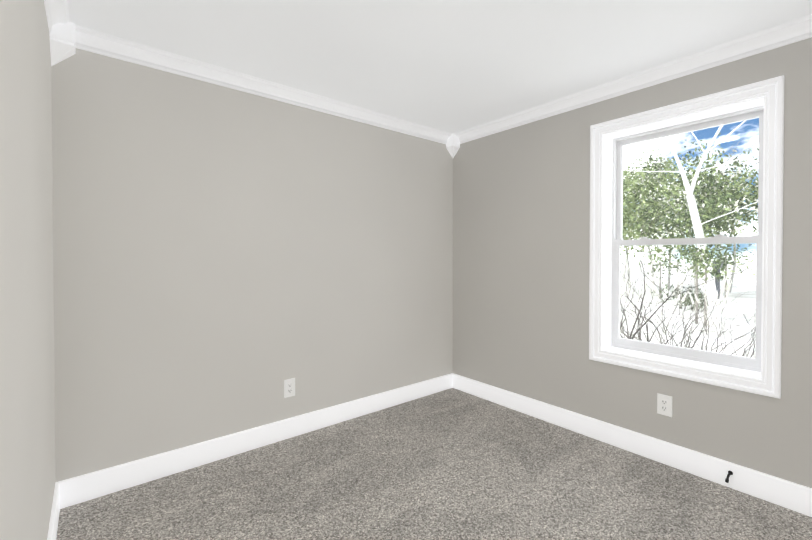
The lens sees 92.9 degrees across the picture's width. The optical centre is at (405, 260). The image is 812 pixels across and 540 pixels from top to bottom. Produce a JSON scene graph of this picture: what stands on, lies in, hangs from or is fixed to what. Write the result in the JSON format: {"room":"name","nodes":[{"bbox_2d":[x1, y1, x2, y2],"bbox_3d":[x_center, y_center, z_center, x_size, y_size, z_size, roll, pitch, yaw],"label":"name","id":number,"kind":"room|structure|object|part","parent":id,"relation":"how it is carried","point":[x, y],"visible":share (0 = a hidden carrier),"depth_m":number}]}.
{"room":"empty bedroom","nodes":[
{"label":"empty bedroom","id":0,"kind":"room"},
{"bbox_2d":[0,0,55,539],"bbox_3d":[-0.708,0.019,0.551,0.120,2.590,3.710,-1,1,-39],"label":"wall","id":1,"kind":"structure","parent":0,"point":[27,435],"depth_m":1.10},
{"bbox_2d":[47,481,62,539],"bbox_3d":[-0.656,1.197,0.607,0.015,0.134,3.470,-1,1,-39],"label":"baseboard","id":2,"kind":"structure","parent":1,"relation":"attached to","point":[57,504],"depth_m":1.78},
{"bbox_2d":[44,0,75,47],"bbox_3d":[-0.633,-1.115,0.599,0.072,0.082,3.470,-1,1,-39],"label":"crown molding","id":3,"kind":"structure","parent":1,"relation":"attached to","point":[57,12],"depth_m":1.77},
{"bbox_2d":[51,48,452,481],"bbox_3d":[-0.692,-0.007,2.886,2.867,2.590,0.120,-1,1,-39],"label":"wall","id":4,"kind":"structure","parent":0,"point":[227,261],"depth_m":2.43},
{"bbox_2d":[50,22,75,65],"bbox_3d":[-1.697,-1.069,1.911,0.092,0.205,0.092,-1,1,-39],"label":"block","id":5,"kind":"object","parent":4,"relation":"attached to","point":[62,42],"visible":0.9,"depth_m":1.89},
{"bbox_2d":[63,374,450,507],"bbox_3d":[-0.644,1.171,2.852,2.820,0.134,0.015,-1,1,-39],"label":"baseboard","id":6,"kind":"structure","parent":4,"relation":"attached to","point":[89,486],"depth_m":2.44},
{"bbox_2d":[76,26,450,143],"bbox_3d":[-0.626,-1.140,2.803,2.700,0.082,0.072,-1,1,-39],"label":"crown molding","id":7,"kind":"structure","parent":4,"relation":"attached to","point":[86,39],"depth_m":2.44},
{"bbox_2d":[284,378,294,397],"bbox_3d":[-0.816,0.893,2.712,0.080,0.126,0.008,-1,1,-39],"label":"outlet","id":8,"kind":"object","parent":4,"relation":"attached to","point":[289,387],"visible":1,"depth_m":2.71},
{"bbox_2d":[446,133,459,157],"bbox_3d":[0.448,-1.089,3.672,0.092,0.205,0.092,-1,1,-39],"label":"block","id":9,"kind":"object","parent":4,"relation":"attached to","point":[453,144],"visible":0.95,"depth_m":3.65},
{"bbox_2d":[56,388,811,539],"bbox_3d":[0.447,1.278,1.513,2.907,0.050,3.510,-1,1,-39],"label":"floor","id":10,"kind":"structure","parent":0,"point":[452,464],"depth_m":2.07},
{"bbox_2d":[68,0,811,133],"bbox_3d":[0.447,-1.226,1.484,2.907,0.120,3.510,-1,1,-39],"label":"ceiling","id":11,"kind":"structure","parent":0,"point":[452,66],"depth_m":2.06},
{"bbox_2d":[453,37,811,487],"bbox_3d":[1.655,-0.003,2.490,0.260,2.590,3.710,-1,1,-39],"label":"wall","id":12,"kind":"structure","parent":0,"point":[521,237],"depth_m":2.78},
{"bbox_2d":[451,373,811,516],"bbox_3d":[1.549,1.176,2.416,0.015,0.134,3.470,-1,1,-39],"label":"baseboard","id":13,"kind":"structure","parent":12,"relation":"attached to","point":[749,481],"depth_m":2.38},
{"bbox_2d":[725,470,732,482],"bbox_3d":[1.761,1.180,2.106,0.051,0.055,0.027,-1,1,-39],"label":"stub","id":14,"kind":"object","parent":13,"relation":"attached to","point":[728,476],"visible":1,"depth_m":2.10},
{"bbox_2d":[455,14,811,143],"bbox_3d":[1.527,-1.136,2.371,0.072,0.082,3.470,-1,1,-39],"label":"crown molding","id":15,"kind":"structure","parent":12,"relation":"attached to","point":[777,36],"depth_m":2.34},
{"bbox_2d":[657,393,671,416],"bbox_3d":[1.587,0.887,2.372,0.008,0.126,0.080,-1,1,-39],"label":"outlet","id":16,"kind":"object","parent":12,"relation":"attached to","point":[664,404],"visible":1,"depth_m":2.37},
{"bbox_2d":[589,75,783,398],"bbox_3d":[1.682,-0.122,2.402,0.244,1.638,0.972,-1,1,-39],"label":"window","id":17,"kind":"structure","parent":12,"relation":"in","point":[771,90],"depth_m":2.26},
{"bbox_2d":[602,96,764,378],"bbox_3d":[1.665,-0.122,2.382,0.141,1.508,0.850,-1,1,-39],"label":"window frame","id":18,"kind":"structure","parent":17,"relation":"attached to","point":[608,138],"depth_m":2.60},
{"bbox_3d":[1.734,0.225,2.443,0.030,0.735,0.786,-1,1,-39],"label":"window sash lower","id":19,"kind":"part","parent":17,"relation":"part of"},
{"bbox_2d":[617,234,761,239],"bbox_3d":[1.732,-0.150,2.437,0.030,0.016,0.770,-1,1,-39],"label":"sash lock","id":20,"kind":"object","parent":17,"relation":"attached to","point":[720,235],"visible":0.92,"depth_m":2.28},
{"bbox_3d":[1.760,-0.473,2.456,0.030,0.742,0.786,-1,1,-39],"label":"window sash upper","id":21,"kind":"part","parent":17,"relation":"part of"},
{"label":"outside","id":22,"kind":"structure","parent":0,"visible":0},
{"bbox_2d":[620,263,755,357],"bbox_3d":[35.342,1.309,53.781,116.873,0.200,120.000,-1,1,-39],"label":"ground","id":23,"kind":"structure","parent":22,"point":[743,286],"depth_m":12.78},
{"bbox_2d":[620,274,644,332],"bbox_3d":[5.120,1.034,9.186,0.817,1.370,0.703,0,1,-6],"label":"grass plume","id":24,"kind":"object","parent":23,"relation":"on","point":[631,278],"depth_m":9.73},
{"bbox_2d":[620,255,652,274],"bbox_3d":[5.924,0.784,9.928,0.831,1.853,0.715,0,1,36],"label":"grass plume","id":25,"kind":"object","parent":23,"relation":"on","point":[635,266],"depth_m":10.06},
{"bbox_2d":[640,267,692,334],"bbox_3d":[6.053,0.942,9.057,0.914,1.557,0.844,0,1,27],"label":"grass plume","id":26,"kind":"object","parent":23,"relation":"on","point":[677,278],"depth_m":9.01},
{"bbox_2d":[620,204,755,357],"bbox_3d":[3.133,0.603,4.929,5.084,2.345,3.758,-1,1,-39],"label":"twigs","id":27,"kind":"object","parent":23,"relation":"on","point":[685,334],"depth_m":4.20},
{"bbox_2d":[622,137,758,299],"bbox_3d":[16.050,-3.936,24.681,17.357,10.973,11.987,-1,1,-39],"label":"trunks","id":28,"kind":"object","parent":23,"relation":"on","point":[731,279],"depth_m":19.35},
{"bbox_2d":[620,133,758,268],"bbox_3d":[14.981,-3.916,22.686,16.496,8.432,11.924,-1,1,-39],"label":"trees","id":29,"kind":"object","parent":28,"relation":"in","point":[703,188],"depth_m":17.94},
{"bbox_2d":[623,121,758,320],"bbox_3d":[8.648,-2.587,11.688,3.599,8.590,6.259,-1,1,-39],"label":"trunk","id":30,"kind":"object","parent":23,"relation":"on","point":[695,219],"depth_m":11.27},
{"bbox_2d":[659,251,726,326],"bbox_3d":[9.511,0.664,13.422,7.076,2.008,3.129,-1,1,-39],"label":"stems","id":31,"kind":"object","parent":23,"relation":"on","point":[696,306],"depth_m":10.43},
{"bbox_2d":[633,233,755,309],"bbox_3d":[9.561,0.364,13.591,8.324,2.857,4.687,-1,1,-39],"label":"hedge","id":32,"kind":"object","parent":23,"relation":"on","point":[717,258],"depth_m":13.04},
{"bbox_2d":[692,274,731,333],"bbox_3d":[7.167,1.000,9.102,0.697,1.440,0.940,0,1,-6],"label":"grass plume","id":33,"kind":"object","parent":23,"relation":"on","point":[728,286],"depth_m":9.02},
{"bbox_2d":[709,172,748,299],"bbox_3d":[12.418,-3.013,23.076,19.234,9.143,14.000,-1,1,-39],"label":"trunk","id":34,"kind":"object","parent":23,"relation":"on","point":[717,283],"depth_m":11.76}
]}

